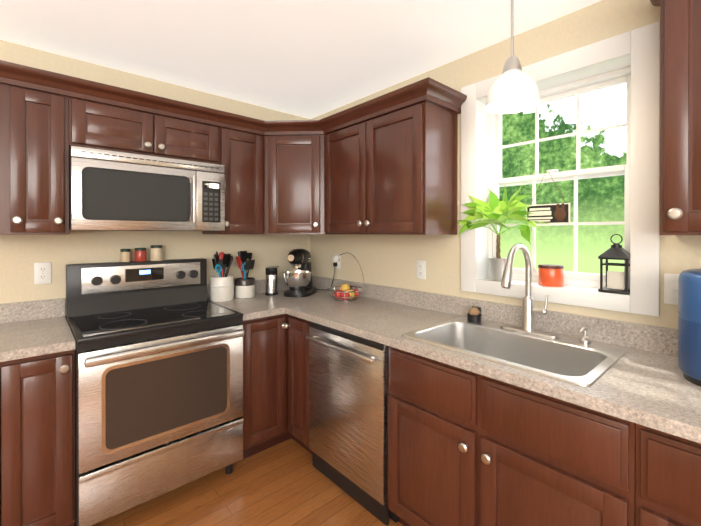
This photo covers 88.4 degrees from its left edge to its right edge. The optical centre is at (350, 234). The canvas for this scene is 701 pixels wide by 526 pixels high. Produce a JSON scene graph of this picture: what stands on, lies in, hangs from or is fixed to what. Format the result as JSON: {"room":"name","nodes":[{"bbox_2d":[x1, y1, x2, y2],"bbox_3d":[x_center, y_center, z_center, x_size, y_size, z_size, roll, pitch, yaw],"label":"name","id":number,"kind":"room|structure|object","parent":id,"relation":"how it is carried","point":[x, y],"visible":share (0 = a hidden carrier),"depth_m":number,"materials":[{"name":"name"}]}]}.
{"room":"kitchen","nodes":[
{"label":"kitchen","id":0,"kind":"room"},
{"bbox_2d":[0,40,307,317],"bbox_3d":[-2.135,0.181,1.711,4.590,2.380,0.200,0,0,-42],"label":"wall","id":1,"kind":"structure","parent":0,"point":[18,253],"depth_m":2.20,"materials":[{"name":"paint"}]},
{"bbox_2d":[0,84,68,234],"bbox_3d":[-1.621,-0.383,1.792,0.329,0.762,0.353,0,0,-42],"label":"upper cabinet","id":2,"kind":"object","parent":1,"relation":"attached to","point":[34,162],"visible":1,"depth_m":1.71,"materials":[{"name":"brown wood"}]},
{"bbox_2d":[34,262,50,283],"bbox_3d":[-1.683,0.210,1.971,0.072,0.117,0.009,0,0,-42],"label":"electrical outlet","id":3,"kind":"object","parent":1,"relation":"attached to","point":[42,273],"visible":1,"depth_m":1.97,"materials":[{"name":"white plastic"}]},
{"bbox_2d":[69,97,218,163],"bbox_3d":[-1.213,-0.609,2.154,0.758,0.312,0.353,0,0,-42],"label":"upper cabinet","id":4,"kind":"object","parent":1,"relation":"attached to","point":[95,125],"visible":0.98,"depth_m":2.00,"materials":[{"name":"brown wood"}]},
{"bbox_2d":[69,146,224,230],"bbox_3d":[-1.181,-0.229,2.120,0.756,0.407,0.448,0,0,-42],"label":"microwave","id":5,"kind":"object","parent":4,"relation":"attached to","point":[109,190],"visible":0.98,"depth_m":1.93,"materials":[{"name":"silver metal"}]},
{"bbox_2d":[202,127,263,233],"bbox_3d":[-0.810,-0.386,2.514,0.318,0.762,0.353,0,0,-42],"label":"upper cabinet","id":6,"kind":"object","parent":1,"relation":"attached to","point":[241,156],"visible":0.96,"depth_m":2.40,"materials":[{"name":"brown wood"}]},
{"bbox_2d":[264,135,324,233],"bbox_3d":[-0.378,-0.386,2.727,0.606,0.762,0.609,0,0,-42],"label":"upper cabinet","id":7,"kind":"object","parent":1,"relation":"attached to","point":[293,184],"visible":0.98,"depth_m":2.50,"materials":[{"name":"brown wood"}]},
{"bbox_2d":[74,438,402,525],"bbox_3d":[-0.343,1.429,-0.304,5.000,0.100,5.600,0,0,-42],"label":"floor","id":8,"kind":"structure","parent":0,"point":[286,483],"depth_m":1.86,"materials":[{"name":"brown wood"}]},
{"bbox_2d":[0,350,74,525],"bbox_3d":[-1.522,0.933,1.687,0.329,0.876,0.648,0,0,-42],"label":"base cabinet","id":9,"kind":"object","parent":8,"relation":"on","point":[37,440],"visible":1,"depth_m":1.50,"materials":[{"name":"brown wood"}]},
{"bbox_2d":[0,298,74,361],"bbox_3d":[-1.525,0.425,1.687,0.328,0.137,0.642,0,0,-42],"label":"countertop","id":10,"kind":"structure","parent":9,"relation":"on","point":[38,327],"depth_m":1.74,"materials":[{"name":"stone"}]},
{"bbox_2d":[66,258,244,525],"bbox_3d":[-1.082,0.767,2.013,0.756,1.204,0.713,0,0,-42],"label":"range","id":11,"kind":"object","parent":8,"relation":"on","point":[158,378],"visible":1,"depth_m":1.81,"materials":[{"name":"silver metal"}]},
{"bbox_2d":[120,249,134,261],"bbox_3d":[-1.364,0.124,2.183,0.055,0.079,0.055,0,0,39],"label":"spice jar","id":12,"kind":"object","parent":11,"relation":"on","point":[125,254],"depth_m":2.16,"materials":[{"name":"beige glass"}]},
{"bbox_2d":[135,246,150,261],"bbox_3d":[-1.304,0.122,2.236,0.065,0.083,0.065,0,0,39],"label":"spice jar","id":13,"kind":"object","parent":11,"relation":"on","point":[140,253],"depth_m":2.21,"materials":[{"name":"red glass"}]},
{"bbox_2d":[151,245,162,260],"bbox_3d":[-1.237,0.114,2.296,0.071,0.097,0.071,0,0,39],"label":"spice jar","id":14,"kind":"object","parent":11,"relation":"on","point":[156,253],"depth_m":2.27,"materials":[{"name":"beige glass"}]},
{"bbox_2d":[235,314,311,462],"bbox_3d":[-0.412,0.929,2.529,0.926,0.876,0.868,0,0,-42],"label":"base cabinet","id":15,"kind":"object","parent":8,"relation":"on","point":[275,379],"visible":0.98,"depth_m":2.20,"materials":[{"name":"brown wood"}]},
{"bbox_2d":[207,284,247,320],"bbox_3d":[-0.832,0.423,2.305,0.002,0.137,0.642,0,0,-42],"label":"countertop","id":16,"kind":"structure","parent":15,"relation":"on","point":[240,305],"depth_m":2.35,"materials":[{"name":"stone"}]},
{"bbox_2d":[210,251,234,301],"bbox_3d":[-0.895,0.283,2.514,0.167,0.341,0.167,0,0,-42],"label":"utensil crock","id":17,"kind":"object","parent":16,"relation":"on","point":[222,284],"visible":1,"depth_m":2.47,"materials":[{"name":"white ceramic"}]},
{"bbox_2d":[234,275,700,442],"bbox_3d":[0.493,0.502,1.707,0.667,0.290,3.297,0,0,-42],"label":"countertop","id":18,"kind":"structure","parent":15,"relation":"on","point":[630,371],"depth_m":1.52,"materials":[{"name":"stone"}]},
{"bbox_2d":[235,251,254,298],"bbox_3d":[-0.769,0.284,2.629,0.140,0.336,0.146,0,0,-42],"label":"utensil crock","id":19,"kind":"object","parent":18,"relation":"on","point":[245,286],"visible":1,"depth_m":2.59,"materials":[{"name":"white ceramic"}]},
{"bbox_2d":[265,266,278,295],"bbox_3d":[-0.595,0.344,2.727,0.096,0.216,0.108,0,0,-42],"label":"coffee grinder","id":20,"kind":"object","parent":18,"relation":"on","point":[271,272],"visible":1,"depth_m":2.69,"materials":[{"name":"silver plastic"}]},
{"bbox_2d":[283,249,337,296],"bbox_3d":[-0.355,0.278,2.802,0.457,0.347,0.310,0,0,-42],"label":"stand mixer","id":21,"kind":"object","parent":18,"relation":"on","point":[298,282],"visible":1,"depth_m":2.65,"materials":[{"name":"black metal"}]},
{"bbox_2d":[327,252,364,301],"bbox_3d":[-0.032,0.286,2.486,0.263,0.333,0.263,0,0,-42],"label":"fruit basket","id":22,"kind":"object","parent":18,"relation":"on","point":[345,292],"visible":1,"depth_m":2.45,"materials":[{"name":"silver metal"}]},
{"bbox_2d":[467,306,481,321],"bbox_3d":[0.648,0.413,1.887,0.072,0.070,0.071,0,0,-42],"label":"holder","id":23,"kind":"object","parent":18,"relation":"on","point":[474,315],"visible":1,"depth_m":1.86,"materials":[{"name":"black plastic"}]},
{"bbox_2d":[402,317,627,385],"bbox_3d":[0.667,0.549,1.536,0.534,0.198,0.744,0,0,-42],"label":"sink","id":24,"kind":"object","parent":18,"relation":"in","point":[564,359],"depth_m":1.55,"materials":[{"name":"silver metal"}]},
{"bbox_2d":[500,243,559,338],"bbox_3d":[0.742,0.243,1.595,0.276,0.413,0.260,0,0,-42],"label":"faucet","id":25,"kind":"object","parent":18,"relation":"on","point":[529,310],"visible":1,"depth_m":1.64,"materials":[{"name":"silver metal"}]},
{"bbox_2d":[579,327,590,343],"bbox_3d":[0.967,0.417,1.495,0.076,0.066,0.040,0,0,-42],"label":"soap dispenser","id":26,"kind":"object","parent":18,"relation":"on","point":[584,339],"visible":1,"depth_m":1.50,"materials":[{"name":"silver metal"}]},
{"bbox_2d":[678,269,700,386],"bbox_3d":[1.173,0.287,1.086,0.322,0.344,0.272,0,0,-42],"label":"air fryer","id":27,"kind":"object","parent":18,"relation":"on","point":[689,323],"visible":1,"depth_m":1.11,"materials":[{"name":"blue plastic"}]},
{"bbox_2d":[306,321,398,525],"bbox_3d":[0.169,0.932,2.064,0.664,0.874,0.596,0,0,-42],"label":"dishwasher","id":28,"kind":"object","parent":8,"relation":"on","point":[348,404],"visible":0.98,"depth_m":1.82,"materials":[{"name":"silver metal"}]},
{"bbox_2d":[388,346,635,525],"bbox_3d":[0.682,0.934,1.511,0.648,0.876,0.908,0,0,-42],"label":"base cabinet","id":29,"kind":"object","parent":8,"relation":"on","point":[467,448],"visible":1,"depth_m":1.27,"materials":[{"name":"brown wood"}]},
{"bbox_2d":[635,423,700,525],"bbox_3d":[1.188,0.936,0.943,0.648,0.876,0.609,0,0,-42],"label":"base cabinet","id":30,"kind":"object","parent":8,"relation":"on","point":[668,481],"visible":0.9,"depth_m":0.93,"materials":[{"name":"brown wood"}]},
{"bbox_2d":[0,0,600,118],"bbox_3d":[-0.343,-1.051,-0.314,5.000,0.100,5.600,0,0,-42],"label":"ceiling","id":31,"kind":"structure","parent":0,"point":[309,59],"depth_m":1.84,"materials":[{"name":"paint"}]},
{"bbox_2d":[485,0,539,113],"bbox_3d":[0.640,-0.760,1.426,0.198,0.496,0.198,0,0,-42],"label":"pendant light","id":32,"kind":"object","parent":31,"relation":"hanging from","point":[514,88],"visible":1,"depth_m":1.40,"materials":[{"name":"white glass"}]},
{"bbox_2d":[308,0,700,328],"bbox_3d":[1.450,0.183,1.288,0.200,2.380,5.600,0,0,-42],"label":"wall","id":33,"kind":"structure","parent":0,"point":[386,260],"depth_m":2.00,"materials":[{"name":"paint"}]},
{"bbox_2d":[334,254,339,268],"bbox_3d":[-0.107,0.211,2.877,0.009,0.117,0.072,0,0,-42],"label":"electrical outlet","id":34,"kind":"object","parent":33,"relation":"attached to","point":[338,265],"visible":0.5,"depth_m":2.86,"materials":[{"name":"white plastic"}]},
{"bbox_2d":[324,101,457,234],"bbox_3d":[0.200,-0.385,2.268,0.353,0.762,0.849,0,0,-42],"label":"upper cabinet","id":35,"kind":"object","parent":33,"relation":"attached to","point":[394,173],"visible":0.98,"depth_m":2.03,"materials":[{"name":"brown wood"}]},
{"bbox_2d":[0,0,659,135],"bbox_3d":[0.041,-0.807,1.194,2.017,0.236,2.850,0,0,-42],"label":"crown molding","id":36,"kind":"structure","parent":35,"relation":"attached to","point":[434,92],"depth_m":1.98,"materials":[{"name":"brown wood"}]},
{"bbox_2d":[416,260,425,279],"bbox_3d":[0.442,0.219,2.260,0.009,0.117,0.072,0,0,-42],"label":"electrical outlet","id":37,"kind":"object","parent":33,"relation":"attached to","point":[420,269],"visible":1,"depth_m":2.26,"materials":[{"name":"white plastic"}]},
{"bbox_2d":[461,21,659,316],"bbox_3d":[0.991,-0.257,1.788,0.218,1.145,0.860,0,0,-42],"label":"window","id":38,"kind":"structure","parent":33,"relation":"in","point":[631,58],"depth_m":1.65,"materials":[{"name":"white wood"}]},
{"bbox_2d":[456,184,545,280],"bbox_3d":[0.748,-0.019,1.853,0.330,0.528,0.464,0,0,-42],"label":"potted plant","id":39,"kind":"object","parent":38,"relation":"on","point":[511,209],"visible":1,"depth_m":1.93,"materials":[{"name":"green plant"}]},
{"bbox_2d":[526,170,569,223],"bbox_3d":[0.992,-0.194,1.815,0.012,0.276,0.205,0,0,-42],"label":"hanging sign","id":40,"kind":"object","parent":38,"relation":"hanging from","point":[558,213],"visible":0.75,"depth_m":1.80,"materials":[{"name":"dark brown wood"},{"name":"white painted wood"},{"name":"string"}]},
{"bbox_2d":[538,264,563,286],"bbox_3d":[0.976,0.196,1.756,0.110,0.098,0.110,0,0,-42],"label":"canister","id":41,"kind":"object","parent":38,"relation":"on","point":[551,275],"visible":1,"depth_m":1.71,"materials":[{"name":"orange ceramic"}]},
{"bbox_2d":[598,234,629,294],"bbox_3d":[1.149,0.121,1.556,0.112,0.250,0.112,0,0,-42],"label":"lantern","id":42,"kind":"object","parent":38,"relation":"on","point":[615,279],"visible":0.83,"depth_m":1.54,"materials":[{"name":"black metal"}]},
{"bbox_2d":[664,273,679,304],"bbox_3d":[1.235,0.207,1.365,0.016,0.117,0.072,0,0,-42],"label":"light switch","id":43,"kind":"object","parent":33,"relation":"attached to","point":[670,288],"visible":0.58,"depth_m":1.38,"materials":[{"name":"white plastic"}]},
{"bbox_2d":[660,0,700,234],"bbox_3d":[1.356,-0.455,0.970,0.353,0.914,0.765,0,0,-42],"label":"upper cabinet","id":44,"kind":"object","parent":33,"relation":"attached to","point":[680,117],"visible":1,"depth_m":1.12,"materials":[{"name":"brown wood"}]},
{"label":"outside","id":45,"kind":"structure","parent":0,"visible":0},
{"bbox_2d":[499,83,626,273],"bbox_3d":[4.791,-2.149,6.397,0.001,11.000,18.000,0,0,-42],"label":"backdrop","id":46,"kind":"structure","parent":45,"point":[600,199],"depth_m":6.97,"materials":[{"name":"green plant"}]}
]}

